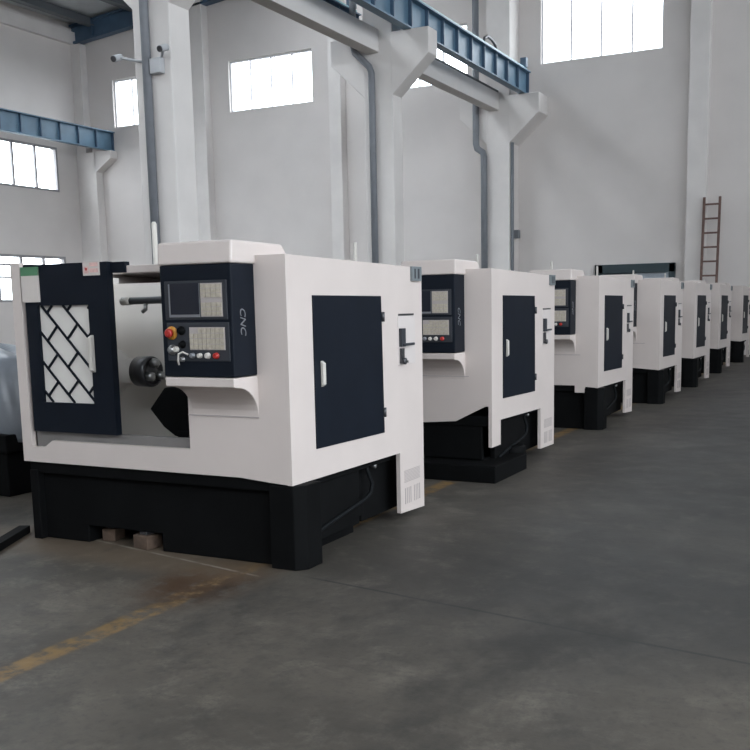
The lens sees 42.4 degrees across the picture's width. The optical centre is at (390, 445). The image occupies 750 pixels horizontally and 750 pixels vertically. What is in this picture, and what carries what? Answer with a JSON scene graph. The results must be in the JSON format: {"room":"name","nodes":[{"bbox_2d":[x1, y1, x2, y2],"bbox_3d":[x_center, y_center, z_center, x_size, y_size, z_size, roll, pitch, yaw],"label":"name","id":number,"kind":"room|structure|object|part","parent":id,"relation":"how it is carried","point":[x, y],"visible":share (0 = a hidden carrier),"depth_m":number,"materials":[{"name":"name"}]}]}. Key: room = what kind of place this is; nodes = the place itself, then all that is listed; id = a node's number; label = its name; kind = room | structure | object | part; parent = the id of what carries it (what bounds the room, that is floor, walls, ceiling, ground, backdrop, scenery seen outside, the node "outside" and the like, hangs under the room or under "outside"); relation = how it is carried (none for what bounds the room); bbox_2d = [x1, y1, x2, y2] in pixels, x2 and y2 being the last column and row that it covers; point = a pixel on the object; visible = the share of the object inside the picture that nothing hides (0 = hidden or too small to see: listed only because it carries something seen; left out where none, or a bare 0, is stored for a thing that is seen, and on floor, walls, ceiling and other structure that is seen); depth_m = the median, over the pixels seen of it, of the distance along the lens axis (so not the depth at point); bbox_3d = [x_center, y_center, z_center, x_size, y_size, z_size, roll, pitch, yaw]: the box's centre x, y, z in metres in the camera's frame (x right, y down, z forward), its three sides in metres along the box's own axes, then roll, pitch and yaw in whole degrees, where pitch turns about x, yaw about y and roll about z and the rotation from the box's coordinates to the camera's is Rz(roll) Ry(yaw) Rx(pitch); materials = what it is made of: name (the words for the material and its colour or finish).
{"room":"metal workshop","nodes":[
{"label":"metal workshop","id":0,"kind":"room"},
{"bbox_2d":[0,1,82,344],"bbox_3d":[-18.439,-6.624,18.985,0.300,11.200,34.000,3,9,27],"label":"wall","id":1,"kind":"structure","parent":0,"point":[36,70],"depth_m":31.93,"materials":[{"name":"paint"}]},
{"bbox_2d":[0,138,59,191],"bbox_3d":[-13.436,-8.689,28.567,0.100,1.470,9.580,3,9,27],"label":"window","id":2,"kind":"structure","parent":1,"relation":"in","point":[10,141],"depth_m":31.88,"materials":[{"name":"grey metal"}]},
{"bbox_2d":[0,254,65,301],"bbox_3d":[-13.351,-5.083,29.130,0.100,1.530,9.660,3,9,27],"label":"window","id":3,"kind":"structure","parent":1,"relation":"in","point":[1,255],"depth_m":31.58,"materials":[{"name":"grey"}]},
{"bbox_2d":[0,8,74,44],"bbox_3d":[-18.327,-11.559,18.160,0.160,0.400,34.000,3,9,27],"label":"beam","id":4,"kind":"structure","parent":1,"relation":"attached to","point":[8,18],"depth_m":31.44,"materials":[{"name":"metal"}]},
{"bbox_2d":[68,0,223,43],"bbox_3d":[-3.898,-14.299,29.425,15.590,2.030,0.280,3,9,27],"label":"rafter","id":5,"kind":"object","parent":4,"relation":"on","point":[120,20],"visible":0.61,"depth_m":32.25,"materials":[{"name":"blue metal"}]},
{"bbox_2d":[0,0,119,23],"bbox_3d":[-3.546,-11.978,10.579,33.900,1.527,34.600,3,9,27],"label":"ceiling","id":6,"kind":"structure","parent":0,"point":[91,8],"depth_m":31.52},
{"bbox_2d":[10,0,93,26],"bbox_3d":[-17.602,-11.946,17.731,0.280,0.260,34.000,3,9,27],"label":"purlin","id":7,"kind":"structure","parent":6,"relation":"attached to","point":[40,5],"depth_m":31.15,"materials":[{"name":"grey metal"}]},
{"bbox_2d":[100,0,131,11],"bbox_3d":[-15.863,-12.025,16.834,0.280,0.260,34.000,3,9,27],"label":"purlin","id":8,"kind":"structure","parent":6,"relation":"attached to","point":[121,4],"depth_m":30.94,"materials":[{"name":"grey metal"}]},
{"bbox_2d":[0,355,749,749],"bbox_3d":[-3.325,-0.169,12.305,33.300,0.200,34.000,3,9,27],"label":"floor","id":9,"kind":"structure","parent":0,"point":[595,595],"depth_m":4.48,"materials":[{"name":"concrete"}]},
{"bbox_2d":[0,525,29,550],"bbox_3d":[-2.419,0.622,5.908,0.075,0.050,1.006,-1,8,0],"label":"bar","id":10,"kind":"object","parent":9,"relation":"on","point":[20,531],"visible":1,"depth_m":6.17,"materials":[{"name":"black paint"}]},
{"bbox_2d":[0,343,31,496],"bbox_3d":[-3.461,-0.314,8.503,1.940,1.190,1.472,3,9,27],"label":"machine","id":11,"kind":"object","parent":9,"relation":"on","point":[15,479],"visible":0.19,"depth_m":7.63,"materials":[{"name":"black paint"}]},
{"bbox_2d":[102,527,124,540],"bbox_3d":[-1.764,0.545,6.180,0.090,0.100,0.130,1,9,15],"label":"wooden block","id":12,"kind":"object","parent":9,"relation":"on","point":[109,534],"visible":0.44,"depth_m":6.12,"materials":[{"name":"brown wood"}]},
{"bbox_2d":[133,531,161,549],"bbox_3d":[-1.490,0.571,5.949,0.130,0.105,0.120,5,10,35],"label":"wooden block","id":13,"kind":"object","parent":9,"relation":"on","point":[144,540],"visible":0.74,"depth_m":5.91,"materials":[{"name":"brown wood"}]},
{"bbox_3d":[-1.490,0.529,5.942,0.065,0.020,0.072,5,10,35],"label":"packing plate","id":14,"kind":"part","parent":13,"relation":"part of","materials":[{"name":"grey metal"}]},
{"bbox_2d":[123,0,198,263],"bbox_3d":[-3.307,-6.770,13.896,2.270,12.400,0.460,3,9,27],"label":"column","id":15,"kind":"structure","parent":9,"relation":"on","point":[168,19],"depth_m":14.01,"materials":[{"name":"paint"}]},
{"bbox_2d":[111,54,141,62],"bbox_3d":[-3.803,-5.573,13.928,0.442,0.143,0.173,-5,9,-26],"label":"security camera","id":16,"kind":"object","parent":15,"relation":"attached to","point":[118,57],"visible":0.95,"depth_m":13.88,"materials":[{"name":"grey plastic"}]},
{"bbox_3d":[-3.745,-5.558,13.924,0.348,0.089,0.040,-3,9,-14],"label":"arm","id":17,"kind":"part","parent":16,"relation":"part of","materials":[{"name":"grey plastic"}]},
{"bbox_2d":[139,0,159,262],"bbox_3d":[-3.508,-6.707,13.668,0.126,12.250,0.126,3,9,27],"label":"downpipe","id":18,"kind":"object","parent":15,"relation":"attached to","point":[143,4],"depth_m":13.91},
{"bbox_2d":[149,57,164,74],"bbox_3d":[-3.321,-5.415,13.792,0.190,0.210,0.112,3,9,27],"label":"junction box","id":19,"kind":"object","parent":15,"relation":"attached to","point":[157,65],"visible":1,"depth_m":13.75,"materials":[{"name":"grey plastic"}]},
{"bbox_2d":[157,44,169,57],"bbox_3d":[-3.176,-5.567,13.603,0.165,0.143,0.416,-2,8,-5],"label":"security camera","id":20,"kind":"object","parent":15,"relation":"attached to","point":[162,48],"visible":1,"depth_m":13.46,"materials":[{"name":"grey plastic"}]},
{"bbox_2d":[251,0,378,53],"bbox_3d":[-1.857,-7.861,16.992,0.310,0.450,6.610,3,9,27],"label":"tie beam","id":21,"kind":"structure","parent":15,"relation":"attached to","point":[320,16],"depth_m":18.18,"materials":[{"name":"paint"}]},
{"bbox_2d":[10,222,423,570],"bbox_3d":[-1.094,-0.484,6.283,2.073,2.081,1.966,3,9,27],"label":"machine","id":22,"kind":"object","parent":9,"relation":"on","point":[250,401],"visible":0.98,"depth_m":5.75,"materials":[{"name":"white metal"}]},
{"bbox_3d":[-2.208,-0.989,5.938,0.142,0.213,0.012,3,9,27],"label":"safety plate","id":23,"kind":"part","parent":22,"relation":"part of","materials":[{"name":"green"}]},
{"bbox_3d":[-1.885,-0.589,5.886,0.784,1.026,0.073,3,9,27],"label":"sliding door","id":24,"kind":"part","parent":22,"relation":"part of","materials":[{"name":"blue paint"}]},
{"bbox_3d":[-1.782,-0.549,5.776,0.026,0.223,0.031,3,9,27],"label":"handle","id":25,"kind":"part","parent":22,"relation":"part of","materials":[{"name":"grey plastic"}]},
{"bbox_3d":[-1.653,-0.020,5.957,1.245,0.125,0.167,3,9,27],"label":"sill","id":26,"kind":"part","parent":22,"relation":"part of","materials":[{"name":"white metal"}]},
{"bbox_2d":[119,296,160,313],"bbox_3d":[-1.339,-0.860,5.867,0.736,0.108,0.054,3,9,27],"label":"work lamp","id":27,"kind":"object","parent":22,"relation":"attached to","point":[124,301],"depth_m":5.94,"materials":[{"name":"grey metal"}]},
{"bbox_3d":[-1.344,-1.026,5.587,0.510,0.045,0.057,3,9,27],"label":"door rail","id":28,"kind":"part","parent":22,"relation":"part of","materials":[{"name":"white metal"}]},
{"bbox_3d":[-1.724,-1.434,7.108,0.051,0.416,0.054,3,9,27],"label":"signal rod","id":29,"kind":"part","parent":22,"relation":"part of","materials":[{"name":"grey plastic"}]},
{"bbox_3d":[-1.186,-0.519,5.238,0.054,0.056,0.039,3,9,27],"label":"rotary knob","id":30,"kind":"part","parent":22,"relation":"part of","materials":[{"name":"silver metal"}]},
{"bbox_3d":[-1.130,-0.619,5.194,0.046,0.048,0.039,3,9,27],"label":"rotary knob","id":31,"kind":"part","parent":22,"relation":"part of","materials":[{"name":"black paint"}]},
{"bbox_3d":[-1.124,-0.546,5.202,0.039,0.040,0.039,3,9,27],"label":"rotary knob","id":32,"kind":"part","parent":22,"relation":"part of","materials":[{"name":"black paint"}]},
{"bbox_3d":[-1.115,-0.472,5.200,0.066,0.076,0.024,0,8,10],"label":"key cord","id":33,"kind":"part","parent":22,"relation":"part of","materials":[{"name":"grey plastic"}]},
{"bbox_3d":[-1.101,-0.776,5.172,0.206,0.178,0.006,3,9,27],"label":"screen trim","id":34,"kind":"part","parent":22,"relation":"part of","materials":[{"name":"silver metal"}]},
{"bbox_2d":[167,322,230,361],"bbox_3d":[-1.025,-0.556,5.175,0.412,0.206,0.007,3,9,27],"label":"control panel","id":35,"kind":"object","parent":22,"relation":"attached to","point":[201,341],"depth_m":5.16,"materials":[{"name":"grey plastic"}]},
{"bbox_3d":[-0.980,-0.682,5.269,0.468,0.597,0.240,3,9,27],"label":"control panel","id":36,"kind":"part","parent":22,"relation":"part of","materials":[{"name":"blue paint"}]},
{"bbox_2d":[166,376,258,415],"bbox_3d":[-0.970,-0.269,5.317,0.458,0.227,0.240,3,9,27],"label":"shelf","id":37,"kind":"object","parent":22,"relation":"attached to","point":[207,395],"depth_m":5.31,"materials":[{"name":"white metal"}]},
{"bbox_2d":[158,239,284,265],"bbox_3d":[-0.914,-1.058,5.352,0.485,0.120,0.568,3,9,27],"label":"hood","id":38,"kind":"object","parent":22,"relation":"attached to","point":[227,252],"depth_m":5.11,"materials":[{"name":"white metal"}]},
{"bbox_3d":[-0.377,-0.408,5.484,0.022,0.146,0.031,3,9,27],"label":"handle","id":39,"kind":"part","parent":22,"relation":"part of","materials":[{"name":"grey plastic"}]},
{"bbox_3d":[-0.236,-0.461,5.800,0.013,0.875,0.845,3,9,27],"label":"service door","id":40,"kind":"part","parent":22,"relation":"part of","materials":[{"name":"blue paint"}]},
{"bbox_2d":[399,348,408,363],"bbox_3d":[0.104,-0.596,6.421,0.037,0.107,0.115,3,9,27],"label":"socket","id":41,"kind":"object","parent":22,"relation":"attached to","point":[403,352],"depth_m":6.39,"materials":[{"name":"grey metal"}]},
{"bbox_2d":[399,328,414,346],"bbox_3d":[0.112,-0.723,6.430,0.032,0.120,0.182,3,9,27],"label":"switch","id":42,"kind":"object","parent":22,"relation":"attached to","point":[405,334],"depth_m":6.41,"materials":[{"name":"grey plastic"}]},
{"bbox_2d":[404,466,419,482],"bbox_3d":[0.152,0.193,6.649,0.003,0.081,0.240,3,9,27],"label":"vent","id":43,"kind":"object","parent":22,"relation":"attached to","point":[411,473],"depth_m":6.64,"materials":[{"name":"grey metal"}]},
{"bbox_2d":[405,482,419,503],"bbox_3d":[0.156,0.326,6.671,0.003,0.110,0.236,3,9,27],"label":"vent","id":44,"kind":"object","parent":22,"relation":"attached to","point":[412,489],"depth_m":6.67,"materials":[{"name":"grey metal"}]},
{"bbox_2d":[330,7,436,265],"bbox_3d":[-0.138,-7.740,20.130,2.270,12.400,0.440,3,9,27],"label":"column","id":45,"kind":"structure","parent":9,"relation":"on","point":[403,56],"depth_m":20.10,"materials":[{"name":"paint"}]},
{"bbox_2d":[323,0,360,18],"bbox_3d":[-6.648,-7.173,8.816,0.280,0.890,26.380,3,9,27],"label":"girder","id":46,"kind":"object","parent":45,"relation":"on","point":[344,7],"visible":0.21,"depth_m":19.79,"materials":[{"name":"blue metal"}]},
{"bbox_2d":[349,0,378,262],"bbox_3d":[-0.565,-7.640,20.023,0.548,12.150,0.140,3,9,27],"label":"downpipe","id":47,"kind":"object","parent":45,"relation":"attached to","point":[352,6],"visible":0.73,"depth_m":20.08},
{"bbox_2d":[350,0,530,93],"bbox_3d":[-3.833,-7.604,11.265,0.280,0.930,33.350,3,9,27],"label":"girder","id":48,"kind":"object","parent":45,"relation":"on","point":[454,40],"visible":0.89,"depth_m":21.64,"materials":[{"name":"blue metal"}]},
{"bbox_3d":[-3.836,-7.782,11.239,0.120,0.090,33.350,3,9,27],"label":"crane rail","id":49,"kind":"part","parent":48,"relation":"part of","materials":[{"name":"blue metal"}]},
{"bbox_2d":[483,35,496,48],"bbox_3d":[2.445,-9.900,23.683,0.070,0.237,0.911,3,9,27],"label":"bracket","id":50,"kind":"object","parent":48,"relation":"on","point":[486,36],"visible":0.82,"depth_m":23.68,"materials":[{"name":"grey metal"}]},
{"bbox_2d":[418,59,498,110],"bbox_3d":[1.311,-8.830,23.222,0.310,0.450,6.620,3,9,27],"label":"tie beam","id":51,"kind":"structure","parent":45,"relation":"attached to","point":[437,74],"depth_m":23.80,"materials":[{"name":"paint"}]},
{"bbox_2d":[435,58,497,91],"bbox_3d":[1.404,-9.075,23.125,0.060,0.060,6.600,3,9,27],"label":"steel angle","id":52,"kind":"structure","parent":51,"relation":"on","point":[437,59],"depth_m":23.97,"materials":[{"name":"grey"}]},
{"bbox_2d":[353,242,554,483],"bbox_3d":[0.302,-0.903,8.971,2.127,2.081,1.966,3,9,27],"label":"machine","id":53,"kind":"object","parent":9,"relation":"on","point":[488,333],"visible":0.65,"depth_m":8.11,"materials":[{"name":"white metal"}]},
{"bbox_3d":[-0.352,-1.854,9.808,0.051,0.416,0.054,3,9,27],"label":"signal rod","id":54,"kind":"part","parent":53,"relation":"part of","materials":[{"name":"grey plastic"}]},
{"bbox_2d":[422,317,451,341],"bbox_3d":[0.317,-0.948,7.894,0.412,0.206,0.007,3,9,27],"label":"control panel","id":55,"kind":"object","parent":53,"relation":"attached to","point":[434,329],"depth_m":7.85,"materials":[{"name":"grey plastic"}]},
{"bbox_2d":[401,259,478,274],"bbox_3d":[0.428,-1.480,8.068,0.485,0.120,0.568,3,9,27],"label":"hood","id":56,"kind":"object","parent":53,"relation":"attached to","point":[445,266],"depth_m":7.81,"materials":[{"name":"white metal"}]},
{"bbox_3d":[0.362,-1.092,7.987,0.468,0.632,0.240,3,9,27],"label":"control panel","id":57,"kind":"part","parent":53,"relation":"part of","materials":[{"name":"blue paint"}]},
{"bbox_2d":[422,352,464,378],"bbox_3d":[0.372,-0.661,8.037,0.458,0.227,0.240,3,9,27],"label":"shelf","id":58,"kind":"object","parent":53,"relation":"attached to","point":[436,365],"depth_m":8.03,"materials":[{"name":"white metal"}]},
{"bbox_3d":[0.995,-0.829,8.184,0.022,0.146,0.031,3,9,27],"label":"handle","id":59,"kind":"part","parent":53,"relation":"part of","materials":[{"name":"grey plastic"}]},
{"bbox_3d":[1.137,-0.881,8.500,0.013,0.875,0.845,3,9,27],"label":"service door","id":60,"kind":"part","parent":53,"relation":"part of","materials":[{"name":"blue paint"}]},
{"bbox_2d":[543,332,547,343],"bbox_3d":[1.476,-1.016,9.121,0.037,0.107,0.115,3,9,27],"label":"socket","id":61,"kind":"object","parent":53,"relation":"attached to","point":[545,334],"depth_m":9.08,"materials":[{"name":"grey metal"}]},
{"bbox_2d":[543,318,551,331],"bbox_3d":[1.485,-1.143,9.130,0.032,0.120,0.182,3,9,27],"label":"switch","id":62,"kind":"object","parent":53,"relation":"attached to","point":[546,321],"depth_m":9.08,"materials":[{"name":"grey plastic"}]},
{"bbox_2d":[544,429,551,442],"bbox_3d":[1.529,-0.094,9.371,0.003,0.110,0.236,3,9,27],"label":"vent","id":63,"kind":"object","parent":53,"relation":"attached to","point":[547,432],"depth_m":9.37,"materials":[{"name":"grey metal"}]},
{"bbox_2d":[544,417,551,427],"bbox_3d":[1.525,-0.227,9.349,0.003,0.081,0.240,3,9,27],"label":"vent","id":64,"kind":"object","parent":53,"relation":"attached to","point":[547,420],"depth_m":9.35,"materials":[{"name":"grey metal"}]},
{"bbox_2d":[460,0,547,270],"bbox_3d":[3.108,-8.733,26.513,2.270,12.400,0.780,3,9,27],"label":"column","id":65,"kind":"structure","parent":9,"relation":"on","point":[518,116],"depth_m":26.27,"materials":[{"name":"paint"}]},
{"bbox_2d":[472,0,487,268],"bbox_3d":[2.444,-8.616,26.314,0.407,12.150,0.180,3,9,27],"label":"downpipe","id":66,"kind":"object","parent":65,"relation":"attached to","point":[475,3],"visible":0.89,"depth_m":26.35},
{"bbox_2d":[511,142,513,270],"bbox_3d":[3.356,-5.393,26.556,0.087,5.670,0.087,3,9,27],"label":"downpipe","id":67,"kind":"object","parent":65,"relation":"attached to","point":[512,143],"visible":0.66,"depth_m":26.35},
{"bbox_2d":[514,230,519,237],"bbox_3d":[3.500,-5.853,26.740,0.152,0.220,0.180,3,9,27],"label":"switch box","id":68,"kind":"object","parent":65,"relation":"attached to","point":[516,232],"visible":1,"depth_m":26.66,"materials":[{"name":"grey metal"}]},
{"bbox_2d":[476,254,634,429],"bbox_3d":[1.774,-1.355,11.880,2.073,2.081,1.966,3,9,27],"label":"machine","id":69,"kind":"object","parent":9,"relation":"on","point":[593,315],"visible":0.43,"depth_m":10.98,"materials":[{"name":"white metal"}]},
{"bbox_2d":[530,269,584,279],"bbox_3d":[1.901,-1.933,10.976,0.485,0.120,0.568,3,9,27],"label":"hood","id":70,"kind":"object","parent":69,"relation":"attached to","point":[560,274],"depth_m":10.70,"materials":[{"name":"white metal"}]},
{"bbox_2d":[554,308,568,326],"bbox_3d":[1.790,-1.431,10.798,0.412,0.206,0.007,3,9,27],"label":"control panel","id":71,"kind":"object","parent":69,"relation":"attached to","point":[561,315],"depth_m":10.73,"materials":[{"name":"grey plastic"}]},
{"bbox_2d":[554,334,575,353],"bbox_3d":[1.845,-1.144,10.940,0.458,0.227,0.240,3,9,27],"label":"shelf","id":72,"kind":"object","parent":69,"relation":"attached to","point":[563,343],"depth_m":10.92,"materials":[{"name":"white metal"}]},
{"bbox_3d":[1.836,-1.557,10.893,0.468,0.597,0.240,3,9,27],"label":"control panel","id":73,"kind":"part","parent":69,"relation":"part of","materials":[{"name":"blue paint"}]},
{"bbox_3d":[2.491,-1.280,11.081,0.022,0.146,0.031,3,9,27],"label":"handle","id":74,"kind":"part","parent":69,"relation":"part of","materials":[{"name":"grey plastic"}]},
{"bbox_3d":[2.632,-1.333,11.396,0.013,0.875,0.845,3,9,27],"label":"service door","id":75,"kind":"part","parent":69,"relation":"part of","materials":[{"name":"blue paint"}]},
{"bbox_2d":[627,313,632,322],"bbox_3d":[2.980,-1.594,12.027,0.032,0.120,0.182,3,9,27],"label":"switch","id":76,"kind":"object","parent":69,"relation":"attached to","point":[628,314],"depth_m":11.96,"materials":[{"name":"grey plastic"}]},
{"bbox_2d":[550,261,683,403],"bbox_3d":[3.182,-1.760,14.473,2.073,2.081,1.966,3,9,27],"label":"machine","id":77,"kind":"object","parent":9,"relation":"on","point":[658,303],"visible":0.44,"depth_m":13.56,"materials":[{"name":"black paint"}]},
{"bbox_2d":[600,274,642,282],"bbox_3d":[3.257,-2.341,13.595,0.485,0.120,0.568,3,9,27],"label":"hood","id":78,"kind":"object","parent":77,"relation":"attached to","point":[638,278],"depth_m":13.33,"materials":[{"name":"white metal"}]},
{"bbox_2d":[633,327,636,342],"bbox_3d":[3.200,-1.552,13.559,0.458,0.227,0.240,3,9,27],"label":"shelf","id":79,"kind":"object","parent":77,"relation":"attached to","point":[634,328],"depth_m":13.53,"materials":[{"name":"white metal"}]},
{"bbox_3d":[3.191,-1.965,13.512,0.468,0.597,0.240,3,9,27],"label":"control panel","id":80,"kind":"part","parent":77,"relation":"part of","materials":[{"name":"blue paint"}]},
{"bbox_3d":[4.040,-1.738,13.989,0.013,0.875,0.845,3,9,27],"label":"service door","id":81,"kind":"part","parent":77,"relation":"part of","materials":[{"name":"blue paint"}]},
{"bbox_2d":[596,266,711,387],"bbox_3d":[4.429,-2.142,16.925,2.073,2.081,1.966,3,9,27],"label":"machine","id":82,"kind":"object","parent":9,"relation":"on","point":[696,320],"visible":0.17,"depth_m":16.01,"materials":[{"name":"black paint"}]},
{"bbox_2d":[643,277,678,281],"bbox_3d":[4.504,-2.722,16.047,0.485,0.120,0.568,3,9,27],"label":"hood","id":83,"kind":"object","parent":82,"relation":"attached to","point":[670,279],"depth_m":15.80,"materials":[{"name":"white metal"}]},
{"bbox_3d":[5.287,-2.119,16.442,0.013,0.875,0.845,3,9,27],"label":"service door","id":84,"kind":"part","parent":82,"relation":"part of","materials":[{"name":"blue paint"}]},
{"bbox_2d":[632,270,732,373],"bbox_3d":[5.812,-2.588,19.802,2.073,2.081,1.966,3,9,27],"label":"machine","id":85,"kind":"object","parent":9,"relation":"on","point":[721,295],"visible":0.2,"depth_m":18.89,"materials":[{"name":"black paint"}]},
{"bbox_2d":[679,280,705,283],"bbox_3d":[5.888,-3.168,18.924,0.485,0.120,0.568,3,9,27],"label":"hood","id":86,"kind":"object","parent":85,"relation":"attached to","point":[700,281],"depth_m":18.65,"materials":[{"name":"white metal"}]},
{"bbox_3d":[6.671,-2.566,19.318,0.013,0.875,0.845,3,9,27],"label":"service door","id":87,"kind":"part","parent":85,"relation":"part of","materials":[{"name":"blue paint"}]},
{"bbox_2d":[664,273,749,362],"bbox_3d":[7.363,-3.066,22.873,2.073,2.081,1.966,3,9,27],"label":"machine","id":88,"kind":"object","parent":9,"relation":"on","point":[740,310],"visible":0.11,"depth_m":21.93,"materials":[{"name":"black paint"}]},
{"bbox_2d":[706,282,729,285],"bbox_3d":[7.438,-3.646,21.995,0.485,0.120,0.568,3,9,27],"label":"hood","id":89,"kind":"object","parent":88,"relation":"attached to","point":[725,283],"depth_m":21.74,"materials":[{"name":"white metal"}]},
{"bbox_3d":[8.222,-3.043,22.390,0.013,0.875,0.845,3,9,27],"label":"service door","id":90,"kind":"part","parent":88,"relation":"part of","materials":[{"name":"blue paint"}]},
{"bbox_2d":[700,196,721,282],"bbox_3d":[8.061,-4.272,24.469,0.436,3.980,0.430,3,9,27],"label":"ladder","id":91,"kind":"object","parent":9,"relation":"on","point":[720,197],"visible":0.58,"depth_m":24.38,"materials":[{"name":"brown metal"}]},
{"bbox_3d":[7.891,-4.281,24.553,0.056,3.980,0.430,3,9,27],"label":"rail","id":92,"kind":"part","parent":91,"relation":"part of","materials":[{"name":"brown metal"}]},
{"bbox_3d":[8.231,-4.262,24.384,0.056,3.980,0.430,3,9,27],"label":"rail","id":93,"kind":"part","parent":91,"relation":"part of","materials":[{"name":"brown metal"}]},
{"bbox_2d":[82,0,749,354],"bbox_3d":[4.255,-8.857,26.522,33.900,12.600,0.300,3,9,27],"label":"wall","id":94,"kind":"structure","parent":0,"point":[603,176],"depth_m":27.03,"materials":[{"name":"paint"}]},
{"bbox_2d":[77,152,107,261],"bbox_3d":[-10.330,-6.732,33.906,0.850,6.800,0.340,3,9,27],"label":"pilaster","id":95,"kind":"object","parent":94,"relation":"attached to","point":[90,182],"visible":0.46,"depth_m":33.53,"materials":[{"name":"paint"}]},
{"bbox_2d":[70,44,116,172],"bbox_3d":[-10.120,-11.514,33.055,1.520,4.300,0.340,3,9,27],"label":"column","id":96,"kind":"structure","parent":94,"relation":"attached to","point":[103,160],"depth_m":33.08,"materials":[{"name":"paint"}]},
{"bbox_2d":[0,108,114,150],"bbox_3d":[-17.087,-8.072,18.174,0.280,0.630,33.780,3,9,27],"label":"girder","id":97,"kind":"object","parent":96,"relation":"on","point":[14,122],"visible":0.96,"depth_m":30.77,"materials":[{"name":"blue metal"}]},
{"bbox_2d":[114,77,137,127],"bbox_3d":[-7.978,-11.556,32.310,3.050,1.560,0.100,3,9,27],"label":"window","id":98,"kind":"structure","parent":94,"relation":"in","point":[134,78],"depth_m":32.76,"materials":[{"name":"white metal"}]},
{"bbox_2d":[189,0,216,240],"bbox_3d":[-6.100,-8.676,31.453,0.710,11.200,0.340,3,9,27],"label":"pilaster","id":99,"kind":"object","parent":94,"relation":"attached to","point":[198,25],"visible":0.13,"depth_m":31.01,"materials":[{"name":"paint"}]},
{"bbox_2d":[230,49,312,111],"bbox_3d":[-3.681,-11.342,30.159,3.070,1.560,0.100,3,9,27],"label":"window","id":100,"kind":"structure","parent":94,"relation":"in","point":[308,50],"depth_m":30.20,"materials":[{"name":"white metal"}]},
{"bbox_2d":[327,0,349,259],"bbox_3d":[-1.544,-8.429,29.175,0.410,11.200,0.340,3,9,27],"label":"pilaster","id":101,"kind":"object","parent":94,"relation":"attached to","point":[336,82],"visible":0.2,"depth_m":29.02,"materials":[{"name":"paint"}]},
{"bbox_2d":[410,23,466,88],"bbox_3d":[0.857,-11.126,27.886,3.050,1.580,0.100,3,9,27],"label":"window","id":102,"kind":"structure","parent":94,"relation":"in","point":[464,24],"depth_m":27.53,"materials":[{"name":"white"}]},
{"bbox_2d":[542,0,663,63],"bbox_3d":[5.572,-11.457,25.437,3.250,2.390,0.100,3,9,27],"label":"window","id":103,"kind":"structure","parent":94,"relation":"in","point":[543,1],"depth_m":25.69,"materials":[{"name":"white"}]},
{"bbox_2d":[595,262,675,278],"bbox_3d":[6.533,-3.659,25.935,2.120,2.400,0.120,3,9,27],"label":"door","id":104,"kind":"structure","parent":94,"relation":"in","point":[647,270],"depth_m":25.65,"materials":[{"name":"blue paint"}]},
{"bbox_2d":[684,0,712,280],"bbox_3d":[7.804,-8.464,24.417,0.480,12.300,0.340,3,9,27],"label":"pilaster","id":105,"kind":"object","parent":94,"relation":"attached to","point":[701,10],"visible":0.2,"depth_m":24.35,"materials":[{"name":"paint"}]}
]}

